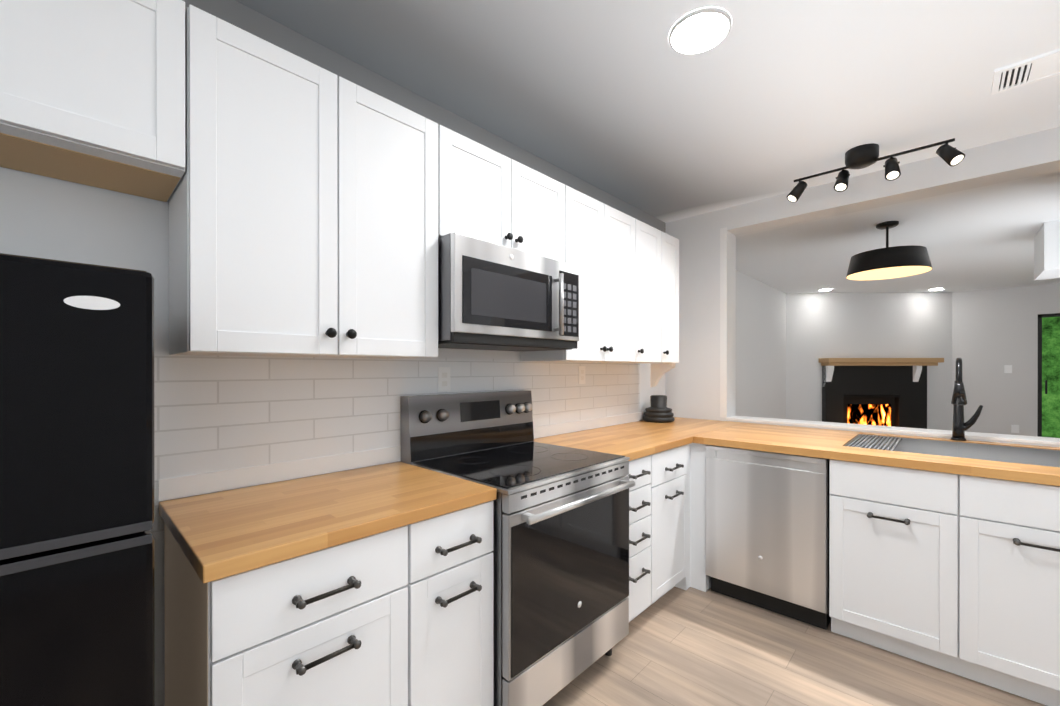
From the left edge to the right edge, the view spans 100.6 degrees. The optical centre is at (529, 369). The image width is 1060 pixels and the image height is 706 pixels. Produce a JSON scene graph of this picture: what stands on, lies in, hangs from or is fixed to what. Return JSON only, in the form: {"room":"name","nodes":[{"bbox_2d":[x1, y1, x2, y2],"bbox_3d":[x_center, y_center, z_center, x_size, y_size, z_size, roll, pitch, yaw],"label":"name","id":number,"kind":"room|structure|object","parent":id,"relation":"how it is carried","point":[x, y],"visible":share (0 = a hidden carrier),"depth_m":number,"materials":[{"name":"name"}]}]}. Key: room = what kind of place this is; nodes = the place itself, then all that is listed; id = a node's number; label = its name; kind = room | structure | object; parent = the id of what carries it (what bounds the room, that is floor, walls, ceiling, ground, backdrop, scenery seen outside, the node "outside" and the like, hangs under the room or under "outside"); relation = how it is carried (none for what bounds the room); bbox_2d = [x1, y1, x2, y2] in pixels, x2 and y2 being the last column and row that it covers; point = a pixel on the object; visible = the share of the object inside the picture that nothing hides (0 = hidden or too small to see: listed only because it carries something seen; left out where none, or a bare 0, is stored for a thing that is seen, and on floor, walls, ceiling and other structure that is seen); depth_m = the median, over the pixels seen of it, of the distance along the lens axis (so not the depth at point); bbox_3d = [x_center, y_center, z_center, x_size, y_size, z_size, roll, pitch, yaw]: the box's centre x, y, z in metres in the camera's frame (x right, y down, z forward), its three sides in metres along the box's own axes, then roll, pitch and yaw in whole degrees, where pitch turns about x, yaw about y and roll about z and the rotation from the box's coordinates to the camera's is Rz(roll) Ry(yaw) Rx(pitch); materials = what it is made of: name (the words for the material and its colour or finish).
{"room":"kitchen","nodes":[
{"label":"kitchen","id":0,"kind":"room"},
{"bbox_2d":[0,0,665,705],"bbox_3d":[-0.855,0.035,1.763,0.200,2.550,6.000,0,0,44],"label":"wall","id":1,"kind":"structure","parent":0,"point":[48,217],"depth_m":1.33,"materials":[{"name":"white paint"}]},
{"bbox_2d":[0,0,184,201],"bbox_3d":[-1.242,-0.723,0.940,0.352,0.428,0.766,0,0,44],"label":"upper cabinet","id":2,"kind":"object","parent":1,"relation":"attached to","point":[92,92],"visible":1,"depth_m":1.02,"materials":[{"name":"white wood"}]},
{"bbox_2d":[169,4,437,358],"bbox_3d":[-0.713,-0.492,1.497,0.352,0.891,0.761,0,0,44],"label":"upper cabinet","id":3,"kind":"object","parent":1,"relation":"attached to","point":[303,210],"visible":1,"depth_m":1.31,"materials":[{"name":"white wood"}]},
{"bbox_2d":[150,351,645,539],"bbox_3d":[-0.017,0.225,2.490,0.013,0.567,3.388,0,0,44],"label":"backsplash","id":4,"kind":"structure","parent":1,"relation":"attached to","point":[223,423],"depth_m":1.64,"materials":[{"name":"tile"}]},
{"bbox_2d":[438,367,449,391],"bbox_3d":[-0.405,0.045,2.077,0.006,0.116,0.070,0,0,44],"label":"outlet","id":5,"kind":"object","parent":4,"relation":"attached to","point":[443,379],"visible":1,"depth_m":2.07,"materials":[{"name":"white plastic"}]},
{"bbox_2d":[579,366,584,383],"bbox_3d":[0.338,0.034,2.858,0.006,0.116,0.070,0,0,44],"label":"outlet","id":6,"kind":"object","parent":4,"relation":"attached to","point":[581,374],"visible":1,"depth_m":2.85,"materials":[{"name":"white plastic"}]},
{"bbox_2d":[438,125,564,262],"bbox_3d":[-0.186,-0.725,2.050,0.352,0.426,0.761,0,0,44],"label":"upper cabinet","id":7,"kind":"object","parent":1,"relation":"attached to","point":[485,193],"visible":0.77,"depth_m":1.89,"materials":[{"name":"white wood"}]},
{"bbox_2d":[438,232,578,350],"bbox_3d":[-0.148,-0.304,2.015,0.454,0.408,0.756,0,0,44],"label":"microwave","id":8,"kind":"object","parent":7,"relation":"attached to","point":[494,296],"visible":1,"depth_m":1.80,"materials":[{"name":"silver metal"}]},
{"bbox_2d":[521,185,634,362],"bbox_3d":[0.315,-0.494,2.577,0.352,0.891,0.687,0,0,44],"label":"upper cabinet","id":9,"kind":"object","parent":1,"relation":"attached to","point":[599,244],"visible":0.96,"depth_m":2.45,"materials":[{"name":"white wood"}]},
{"bbox_2d":[596,219,660,362],"bbox_3d":[0.670,-0.494,2.950,0.352,0.891,0.337,0,0,44],"label":"upper cabinet","id":10,"kind":"object","parent":1,"relation":"attached to","point":[647,293],"visible":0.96,"depth_m":2.85,"materials":[{"name":"white wood"}]},
{"bbox_2d":[659,231,678,362],"bbox_3d":[0.880,-0.495,3.172,0.352,0.891,0.269,0,0,44],"label":"upper cabinet","id":11,"kind":"object","parent":1,"relation":"attached to","point":[669,299],"visible":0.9,"depth_m":3.07,"materials":[{"name":"white wood"}]},
{"bbox_2d":[651,363,674,386],"bbox_3d":[0.975,0.042,3.231,0.170,0.177,0.050,0,0,44],"label":"corbel","id":12,"kind":"object","parent":11,"relation":"attached to","point":[659,371],"visible":1,"depth_m":3.23,"materials":[{"name":"white wood"}]},
{"bbox_2d":[236,0,1059,292],"bbox_3d":[3.586,-1.291,2.369,6.600,0.100,13.000,0,0,44],"label":"ceiling","id":13,"kind":"structure","parent":0,"point":[623,100],"depth_m":2.00,"materials":[{"name":"paint"}]},
{"bbox_2d":[669,7,731,53],"bbox_3d":[0.620,-1.233,1.610,0.214,0.012,0.214,0,0,44],"label":"recessed light","id":14,"kind":"object","parent":13,"relation":"in","point":[701,30],"visible":1,"depth_m":1.59,"materials":[{"name":"white"}]},
{"bbox_2d":[787,138,964,201],"bbox_3d":[1.893,-1.135,2.472,0.786,0.211,0.156,0,0,44],"label":"track light","id":15,"kind":"object","parent":13,"relation":"attached to","point":[862,156],"visible":1,"depth_m":2.42,"materials":[{"name":"black metal"}]},
{"bbox_2d":[846,221,932,279],"bbox_3d":[3.041,-1.030,3.743,0.570,0.424,0.570,0,0,44],"label":"pendant lamp","id":16,"kind":"object","parent":13,"relation":"hanging from","point":[887,262],"visible":1,"depth_m":3.64,"materials":[{"name":"black metal"}]},
{"bbox_2d":[991,49,1059,94],"bbox_3d":[2.123,-1.234,1.768,0.363,0.012,0.210,0,0,44],"label":"ceiling vent","id":17,"kind":"object","parent":13,"relation":"in","point":[1029,71],"visible":1,"depth_m":1.82,"materials":[{"name":"white"}]},
{"bbox_2d":[542,586,1046,705],"bbox_3d":[3.586,1.359,2.372,6.600,0.100,13.000,0,0,44],"label":"floor","id":18,"kind":"structure","parent":0,"point":[677,646],"depth_m":1.92,"materials":[{"name":"wood"}]},
{"bbox_2d":[0,253,154,705],"bbox_3d":[-1.123,0.567,0.786,0.690,1.482,0.623,0,0,44],"label":"fridge","id":19,"kind":"object","parent":18,"relation":"on","point":[77,594],"visible":1,"depth_m":0.71,"materials":[{"name":"black metal"}]},
{"bbox_2d":[164,522,407,705],"bbox_3d":[-0.709,0.872,1.274,0.647,0.873,0.464,0,0,44],"label":"base cabinet","id":20,"kind":"object","parent":18,"relation":"on","point":[326,627],"visible":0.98,"depth_m":1.07,"materials":[{"name":"white wood"}]},
{"bbox_2d":[159,461,496,582],"bbox_3d":[-0.613,0.416,1.397,0.625,0.038,0.802,0,0,44],"label":"countertop","id":21,"kind":"structure","parent":20,"relation":"on","point":[221,535],"depth_m":1.24,"materials":[{"name":"brown wood"}]},
{"bbox_2d":[406,501,493,705],"bbox_3d":[-0.437,0.872,1.560,0.647,0.873,0.320,0,0,44],"label":"base cabinet","id":22,"kind":"object","parent":18,"relation":"on","point":[450,615],"visible":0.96,"depth_m":1.35,"materials":[{"name":"white wood"}]},
{"bbox_2d":[400,390,634,705],"bbox_3d":[-0.034,0.711,1.932,0.736,1.193,0.760,0,0,44],"label":"range","id":23,"kind":"object","parent":18,"relation":"on","point":[560,551],"visible":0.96,"depth_m":1.73,"materials":[{"name":"silver metal"}]},
{"bbox_2d":[627,455,650,621],"bbox_3d":[0.313,0.871,2.349,0.647,0.873,0.304,0,0,44],"label":"base cabinet","id":24,"kind":"object","parent":18,"relation":"on","point":[639,596],"visible":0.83,"depth_m":2.17,"materials":[{"name":"white wood"}]},
{"bbox_2d":[636,444,687,616],"bbox_3d":[0.573,0.870,2.623,0.647,0.873,0.447,0,0,44],"label":"base cabinet","id":25,"kind":"object","parent":18,"relation":"on","point":[669,520],"visible":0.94,"depth_m":2.40,"materials":[{"name":"white wood"}]},
{"bbox_2d":[675,443,710,591],"bbox_3d":[0.972,0.870,3.017,0.683,0.873,0.667,0,0,44],"label":"base cabinet","id":26,"kind":"object","parent":18,"relation":"on","point":[697,577],"visible":0.15,"depth_m":2.62,"materials":[{"name":"white wood"}]},
{"bbox_2d":[534,417,743,460],"bbox_3d":[0.788,0.413,2.871,0.625,0.038,1.725,0,0,44],"label":"countertop","id":27,"kind":"structure","parent":26,"relation":"on","point":[636,440],"depth_m":2.60,"materials":[{"name":"brown wood"}]},
{"bbox_2d":[643,395,674,422],"bbox_3d":[0.985,0.295,3.368,0.232,0.196,0.232,0,0,44],"label":"dishes","id":28,"kind":"object","parent":27,"relation":"on","point":[658,411],"visible":1,"depth_m":3.30,"materials":[{"name":"black ceramic"}]},
{"bbox_2d":[705,445,830,629],"bbox_3d":[1.449,0.871,2.583,0.595,0.869,0.619,0,0,44],"label":"dishwasher","id":29,"kind":"object","parent":18,"relation":"on","point":[767,530],"visible":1,"depth_m":2.33,"materials":[{"name":"silver metal"}]},
{"bbox_2d":[819,358,943,428],"bbox_3d":[5.568,0.558,6.905,1.764,1.485,0.448,0,0,2],"label":"fireplace","id":30,"kind":"object","parent":18,"relation":"on","point":[881,391],"visible":0.71,"depth_m":7.03,"materials":[{"name":"black"}]},
{"bbox_2d":[829,459,1059,705],"bbox_3d":[1.990,0.871,2.047,0.910,0.873,0.657,0,0,44],"label":"base cabinet","id":31,"kind":"object","parent":18,"relation":"on","point":[958,574],"visible":0.98,"depth_m":1.85,"materials":[{"name":"white wood"}]},
{"bbox_2d":[693,423,1059,485],"bbox_3d":[2.123,0.414,2.144,2.308,0.038,0.932,0,0,44],"label":"countertop","id":32,"kind":"structure","parent":31,"relation":"on","point":[816,442],"depth_m":2.21,"materials":[{"name":"brown wood"}]},
{"bbox_2d":[845,434,1059,466],"bbox_3d":[2.143,0.505,2.218,0.842,0.211,0.612,0,0,44],"label":"sink","id":33,"kind":"object","parent":32,"relation":"in","point":[1033,456],"visible":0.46,"depth_m":2.38,"materials":[{"name":"silver metal"}]},
{"bbox_2d":[951,358,982,440],"bbox_3d":[2.361,0.164,2.374,0.129,0.461,0.253,0,0,44],"label":"faucet","id":34,"kind":"object","parent":32,"relation":"on","point":[960,426],"visible":0.98,"depth_m":2.42,"materials":[{"name":"black metal"}]},
{"bbox_2d":[665,127,1059,446],"bbox_3d":[2.594,0.034,2.488,3.800,2.550,0.216,0,0,44],"label":"wall","id":35,"kind":"structure","parent":0,"point":[700,380],"depth_m":3.27,"materials":[{"name":"white paint"}]},
{"bbox_2d":[736,220,1059,435],"bbox_3d":[5.506,0.031,4.234,6.384,2.550,6.347,0,0,44],"label":"wall","id":36,"kind":"structure","parent":0,"point":[785,342],"depth_m":6.94,"materials":[{"name":"white paint"}]},
{"bbox_2d":[1004,365,1011,372],"bbox_3d":[7.253,-0.010,6.670,0.080,0.120,0.010,0,0,44],"label":"switch plate","id":37,"kind":"object","parent":36,"relation":"attached to","point":[1007,368],"visible":1,"depth_m":6.67,"materials":[{"name":"white plastic"}]},
{"bbox_2d":[1011,425,1018,432],"bbox_3d":[7.307,0.891,6.622,0.080,0.120,0.006,0,0,44],"label":"electrical outlet plate","id":38,"kind":"object","parent":36,"relation":"attached to","point":[1014,428],"visible":1,"depth_m":6.62,"materials":[{"name":"white plastic"}]},
{"bbox_2d":[1037,313,1059,436],"bbox_3d":[8.045,0.244,5.989,1.500,2.120,0.085,0,0,44],"label":"window","id":39,"kind":"structure","parent":36,"relation":"in","point":[1039,422],"depth_m":6.47,"materials":[{"name":"black"}]},
{"bbox_3d":[8.495,1.353,6.464,4.500,0.100,1.000,0,0,44],"label":"lawn","id":40,"kind":"structure","parent":0,"visible":0},
{"bbox_2d":[1042,317,1059,437],"bbox_3d":[8.857,-0.248,6.842,4.500,3.300,0.050,0,0,44],"label":"garden","id":41,"kind":"object","parent":40,"relation":"on","point":[1051,374],"depth_m":7.16,"materials":[{"name":"green plant"}]}
]}

